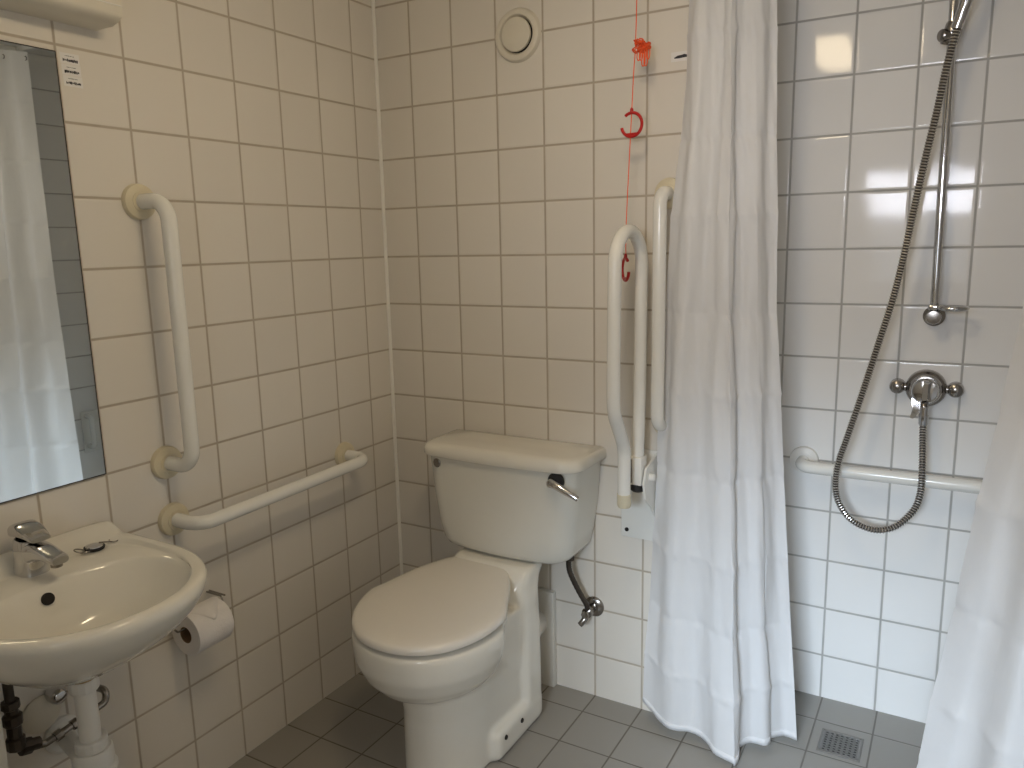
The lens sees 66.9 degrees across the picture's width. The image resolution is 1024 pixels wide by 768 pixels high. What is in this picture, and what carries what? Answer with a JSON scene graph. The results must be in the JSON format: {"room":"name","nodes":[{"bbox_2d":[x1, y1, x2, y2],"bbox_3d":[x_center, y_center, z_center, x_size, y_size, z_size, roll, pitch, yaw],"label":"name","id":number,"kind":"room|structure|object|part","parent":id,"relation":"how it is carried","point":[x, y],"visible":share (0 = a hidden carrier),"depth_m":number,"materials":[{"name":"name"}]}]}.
{"room":"accessible bathroom","nodes":[
{"label":"accessible bathroom","id":0,"kind":"room"},
{"bbox_2d":[0,0,399,767],"bbox_3d":[-1.070,0.010,1.502,0.100,2.235,2.700,5,12,30],"label":"wall","id":1,"kind":"structure","parent":0,"point":[255,120],"depth_m":2.02,"materials":[{"name":"tile"}]},
{"bbox_2d":[0,40,105,503],"bbox_3d":[-1.019,-0.200,1.454,0.006,0.885,0.434,5,12,30],"label":"wall mirror","id":2,"kind":"object","parent":1,"relation":"attached to","point":[51,434],"visible":1,"depth_m":1.56,"materials":[{"name":"silver mirror"}]},
{"bbox_2d":[0,684,109,755],"bbox_3d":[-0.953,0.630,1.592,0.102,0.222,0.210,5,12,30],"label":"pipes","id":3,"kind":"object","parent":1,"relation":"attached to","point":[40,714],"visible":0.94,"depth_m":1.58,"materials":[{"name":"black metal"}]},
{"bbox_2d":[0,0,122,30],"bbox_3d":[-0.991,-0.745,1.335,0.094,0.114,0.626,5,12,30],"label":"wall light","id":4,"kind":"object","parent":1,"relation":"attached to","point":[95,15],"visible":1,"depth_m":1.53,"materials":[{"name":"beige plastic"}]},
{"bbox_2d":[59,52,79,65],"bbox_3d":[-0.907,-0.667,1.588,0.001,0.021,0.040,5,12,30],"label":"sticker","id":5,"kind":"object","parent":1,"relation":"attached to","point":[67,58],"visible":1,"depth_m":1.59,"materials":[{"name":"paper"}]},
{"bbox_2d":[61,63,80,76],"bbox_3d":[-0.906,-0.645,1.593,0.001,0.021,0.040,5,12,30],"label":"sticker","id":6,"kind":"object","parent":1,"relation":"attached to","point":[72,70],"visible":1,"depth_m":1.59,"materials":[{"name":"paper"}]},
{"bbox_2d":[63,75,82,87],"bbox_3d":[-0.905,-0.624,1.598,0.001,0.021,0.040,5,12,30],"label":"sticker","id":7,"kind":"object","parent":1,"relation":"attached to","point":[71,81],"visible":1,"depth_m":1.60,"materials":[{"name":"paper"}]},
{"bbox_2d":[0,521,206,688],"bbox_3d":[-0.811,0.445,1.459,0.453,0.195,0.445,5,12,30],"label":"basin","id":8,"kind":"object","parent":1,"relation":"attached to","point":[78,621],"visible":0.99,"depth_m":1.48,"materials":[{"name":"ceramic"}]},
{"bbox_2d":[7,520,68,577],"bbox_3d":[-0.921,0.325,1.510,0.140,0.105,0.056,5,12,30],"label":"mixer tap","id":9,"kind":"object","parent":8,"relation":"on","point":[33,556],"visible":1,"depth_m":1.50,"materials":[{"name":"silver metal"}]},
{"bbox_3d":[-0.946,0.287,1.516,0.077,0.032,0.049,5,12,30],"label":"lever","id":10,"kind":"part","parent":9,"relation":"part of","materials":[{"name":"silver metal"}]},
{"bbox_3d":[-0.906,0.335,1.503,0.106,0.052,0.047,5,12,30],"label":"spout","id":11,"kind":"part","parent":9,"relation":"part of","materials":[{"name":"silver metal"}]},
{"bbox_2d":[43,677,118,767],"bbox_3d":[-0.888,0.669,1.576,0.264,0.285,0.084,9,15,44],"label":"trap","id":12,"kind":"object","parent":8,"relation":"attached to","point":[89,745],"visible":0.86,"depth_m":1.50,"materials":[{"name":"white plastic"}]},
{"bbox_2d":[73,539,117,553],"bbox_3d":[-0.881,0.342,1.647,0.042,0.012,0.099,5,12,30],"label":"plug","id":13,"kind":"object","parent":8,"relation":"on","point":[96,546],"visible":1,"depth_m":1.63,"materials":[{"name":"silver metal"}]},
{"bbox_2d":[121,183,199,478],"bbox_3d":[-0.783,-0.107,1.766,0.119,0.686,0.080,5,12,30],"label":"grab rail","id":14,"kind":"object","parent":1,"relation":"attached to","point":[138,201],"visible":1,"depth_m":1.73,"materials":[{"name":"white metal"}]},
{"bbox_2d":[174,590,224,632],"bbox_3d":[-0.785,0.560,1.908,0.070,0.034,0.159,5,12,30],"label":"holder","id":15,"kind":"object","parent":1,"relation":"attached to","point":[212,592],"visible":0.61,"depth_m":1.96,"materials":[{"name":"silver metal"}]},
{"bbox_2d":[172,597,233,655],"bbox_3d":[-0.756,0.593,1.897,0.105,0.106,0.101,5,12,30],"label":"toilet roll","id":16,"kind":"object","parent":15,"relation":"hanging from","point":[210,622],"visible":0.88,"depth_m":1.87,"materials":[{"name":"paper"}]},
{"bbox_2d":[158,442,367,535],"bbox_3d":[-0.621,0.277,2.107,0.117,0.087,0.688,5,12,30],"label":"grab rail","id":17,"kind":"object","parent":1,"relation":"attached to","point":[174,517],"visible":1,"depth_m":1.96,"materials":[{"name":"white metal"}]},
{"bbox_2d":[371,0,402,574],"bbox_3d":[-0.402,-0.194,2.538,0.013,2.235,0.012,5,12,30],"label":"trim","id":18,"kind":"structure","parent":1,"relation":"attached to","point":[372,1],"depth_m":2.50,"materials":[{"name":"white plastic"}]},
{"bbox_2d":[375,0,688,711],"bbox_3d":[0.126,-0.184,2.417,1.040,2.235,0.313,5,12,30],"label":"wall","id":19,"kind":"structure","parent":0,"point":[506,182],"depth_m":2.26,"materials":[{"name":"tile"}]},
{"bbox_2d":[495,7,540,62],"bbox_3d":[0.013,-0.963,2.135,0.143,0.143,0.020,5,12,30],"label":"air vent","id":20,"kind":"object","parent":19,"relation":"in","point":[518,32],"visible":1,"depth_m":2.13,"materials":[{"name":"beige plastic"}]},
{"bbox_2d":[607,224,657,540],"bbox_3d":[0.307,0.032,2.014,0.147,0.878,0.263,5,12,30],"label":"rail","id":21,"kind":"object","parent":19,"relation":"attached to","point":[637,465],"visible":0.99,"depth_m":2.01,"materials":[{"name":"white metal"}]},
{"bbox_3d":[0.377,0.312,2.178,0.147,0.265,0.008,5,12,30],"label":"wall plate","id":22,"kind":"part","parent":21,"relation":"part of","materials":[{"name":"white metal"}]},
{"bbox_2d":[651,177,675,432],"bbox_3d":[0.393,-0.188,2.021,0.080,0.686,0.093,5,12,30],"label":"grab rail","id":23,"kind":"object","parent":19,"relation":"attached to","point":[664,191],"visible":0.82,"depth_m":1.98,"materials":[{"name":"white metal"}]},
{"bbox_2d":[671,51,686,61],"bbox_3d":[0.420,-0.819,1.935,0.046,0.023,0.001,5,12,30],"label":"sticker","id":24,"kind":"object","parent":19,"relation":"attached to","point":[682,55],"visible":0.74,"depth_m":1.94,"materials":[{"name":"paper"}]},
{"bbox_2d":[228,672,925,767],"bbox_3d":[-0.057,1.197,1.325,2.200,0.080,3.013,5,12,30],"label":"floor","id":25,"kind":"structure","parent":0,"point":[356,725],"depth_m":2.17,"materials":[{"name":"tile"}]},
{"bbox_2d":[0,714,8,767],"bbox_3d":[-1.027,0.877,1.455,0.145,0.545,0.124,5,12,30],"label":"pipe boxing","id":26,"kind":"object","parent":25,"relation":"on","point":[3,755],"visible":1,"depth_m":1.43,"materials":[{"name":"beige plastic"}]},
{"bbox_2d":[351,429,605,767],"bbox_3d":[-0.114,0.603,2.120,0.537,0.805,0.687,5,12,30],"label":"toilet","id":27,"kind":"object","parent":25,"relation":"on","point":[455,640],"visible":1,"depth_m":2.11,"materials":[{"name":"ceramic"}]},
{"bbox_3d":[-0.188,0.572,2.059,0.406,0.044,0.519,5,12,30],"label":"lid","id":28,"kind":"part","parent":27,"relation":"part of","materials":[{"name":"plastic"}]},
{"bbox_3d":[-0.011,0.190,2.253,0.524,0.045,0.221,5,12,30],"label":"cistern lid","id":29,"kind":"part","parent":27,"relation":"part of","materials":[{"name":"ceramic"}]},
{"bbox_3d":[0.137,0.282,2.059,0.083,0.051,0.025,5,12,30],"label":"flush lever","id":30,"kind":"part","parent":27,"relation":"part of","materials":[{"name":"silver metal"}]},
{"bbox_2d":[566,556,603,626],"bbox_3d":[0.213,0.599,2.284,0.111,0.234,0.060,-10,14,-41],"label":"supply pipe","id":31,"kind":"object","parent":27,"relation":"attached to","point":[593,605],"visible":0.94,"depth_m":2.28,"materials":[{"name":"silver metal"}]},
{"bbox_3d":[0.213,0.695,2.288,0.040,0.044,0.022,-7,12,-30],"label":"valve handle","id":32,"kind":"part","parent":31,"relation":"part of","materials":[{"name":"silver metal"}]},
{"bbox_2d":[538,587,556,686],"bbox_3d":[0.064,0.788,2.446,0.162,0.315,0.022,5,12,30],"label":"board","id":33,"kind":"object","parent":25,"relation":"on","point":[546,598],"visible":0.44,"depth_m":2.41,"materials":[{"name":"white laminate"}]},
{"bbox_2d":[539,610,546,635],"bbox_3d":[0.045,0.748,2.379,0.102,0.102,0.098,5,12,30],"label":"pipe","id":34,"kind":"object","parent":33,"relation":"attached to","point":[543,623],"visible":0.06,"depth_m":2.38,"materials":[{"name":"white plastic"}]},
{"bbox_2d":[816,728,863,761],"bbox_3d":[0.899,0.988,2.121,0.108,0.004,0.108,5,12,30],"label":"floor drain","id":35,"kind":"object","parent":25,"relation":"on","point":[849,747],"visible":1,"depth_m":2.12,"materials":[{"name":"metal"}]},
{"bbox_2d":[776,0,1023,722],"bbox_3d":[1.117,-0.145,2.086,1.110,2.235,0.100,5,12,30],"label":"wall","id":36,"kind":"structure","parent":0,"point":[871,614],"depth_m":2.08,"materials":[{"name":"tile"}]},
{"bbox_2d":[790,446,981,493],"bbox_3d":[1.093,0.249,2.062,0.692,0.080,0.095,5,12,30],"label":"grab rail","id":37,"kind":"object","parent":36,"relation":"attached to","point":[804,459],"visible":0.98,"depth_m":2.08,"materials":[{"name":"white metal"}]},
{"bbox_2d":[889,369,963,425],"bbox_3d":[1.081,0.034,2.028,0.175,0.134,0.094,5,12,30],"label":"shower valve","id":38,"kind":"object","parent":36,"relation":"attached to","point":[925,388],"visible":1,"depth_m":2.01,"materials":[{"name":"silver metal"}]},
{"bbox_2d":[832,28,959,533],"bbox_3d":[0.960,-0.222,1.964,0.224,1.262,0.047,2,11,16],"label":"shower hose","id":39,"kind":"object","parent":38,"relation":"attached to","point":[955,32],"visible":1,"depth_m":1.99,"materials":[{"name":"silver metal"}]},
{"bbox_3d":[1.056,0.063,2.016,0.034,0.053,0.024,5,12,30],"label":"flow lever","id":40,"kind":"part","parent":38,"relation":"part of","materials":[{"name":"silver metal"}]},
{"bbox_2d":[918,401,928,425],"bbox_3d":[1.076,0.071,2.021,0.024,0.064,0.064,5,12,30],"label":"outlet","id":41,"kind":"object","parent":38,"relation":"attached to","point":[923,409],"depth_m":2.00,"materials":[{"name":"silver metal"}]},
{"bbox_3d":[1.072,0.018,2.009,0.067,0.067,0.023,5,12,30],"label":"control knob","id":42,"kind":"part","parent":38,"relation":"part of","materials":[{"name":"silver metal"}]},
{"bbox_3d":[1.067,0.021,1.995,0.022,0.054,0.014,5,12,30],"label":"knob handle","id":43,"kind":"part","parent":38,"relation":"part of","materials":[{"name":"silver metal"}]},
{"bbox_2d":[923,0,969,325],"bbox_3d":[1.088,-0.619,1.893,0.116,0.964,0.098,5,12,30],"label":"riser rail","id":44,"kind":"object","parent":36,"relation":"attached to","point":[934,315],"visible":0.93,"depth_m":1.92,"materials":[{"name":"silver metal"}]},
{"bbox_2d":[951,0,972,28],"bbox_3d":[1.054,-0.931,1.743,0.072,0.223,0.140,-2,10,-5],"label":"handset","id":45,"kind":"object","parent":44,"relation":"attached to","point":[964,6],"visible":1,"depth_m":1.80,"materials":[{"name":"silver metal"}]},
{"bbox_3d":[-0.107,-1.080,0.908,2.200,0.080,3.013,5,12,30],"label":"ceiling","id":46,"kind":"structure","parent":0,"visible":0},
{"bbox_2d":[620,0,650,281],"bbox_3d":[0.303,-0.740,1.914,0.086,0.968,0.070,5,12,30],"label":"pull cord","id":47,"kind":"object","parent":46,"relation":"hanging from","point":[642,47],"visible":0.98,"depth_m":1.92,"materials":[{"name":"red plastic"}]},
{"bbox_3d":[0.296,-0.764,1.913,0.030,0.880,0.003,5,12,30],"label":"cord","id":48,"kind":"part","parent":47,"relation":"part of","materials":[{"name":"red fabric"}]},
{"bbox_3d":[0.722,-1.127,1.354,1.010,0.022,0.614,5,12,30],"label":"rail","id":49,"kind":"object","parent":46,"relation":"attached to","visible":0},
{"bbox_2d":[642,0,796,765],"bbox_3d":[0.539,-0.087,1.927,0.421,2.187,0.161,2,11,15],"label":"shower curtain","id":50,"kind":"object","parent":49,"relation":"hanging from","point":[718,658],"visible":0.99,"depth_m":1.99,"materials":[{"name":"white fabric"}]},
{"bbox_2d":[917,303,1023,767],"bbox_3d":[1.008,-0.026,1.421,0.386,2.145,0.618,5,12,30],"label":"shower curtain","id":51,"kind":"object","parent":49,"relation":"hanging from","point":[975,719],"visible":1,"depth_m":1.63,"materials":[{"name":"white fabric"}]}
]}

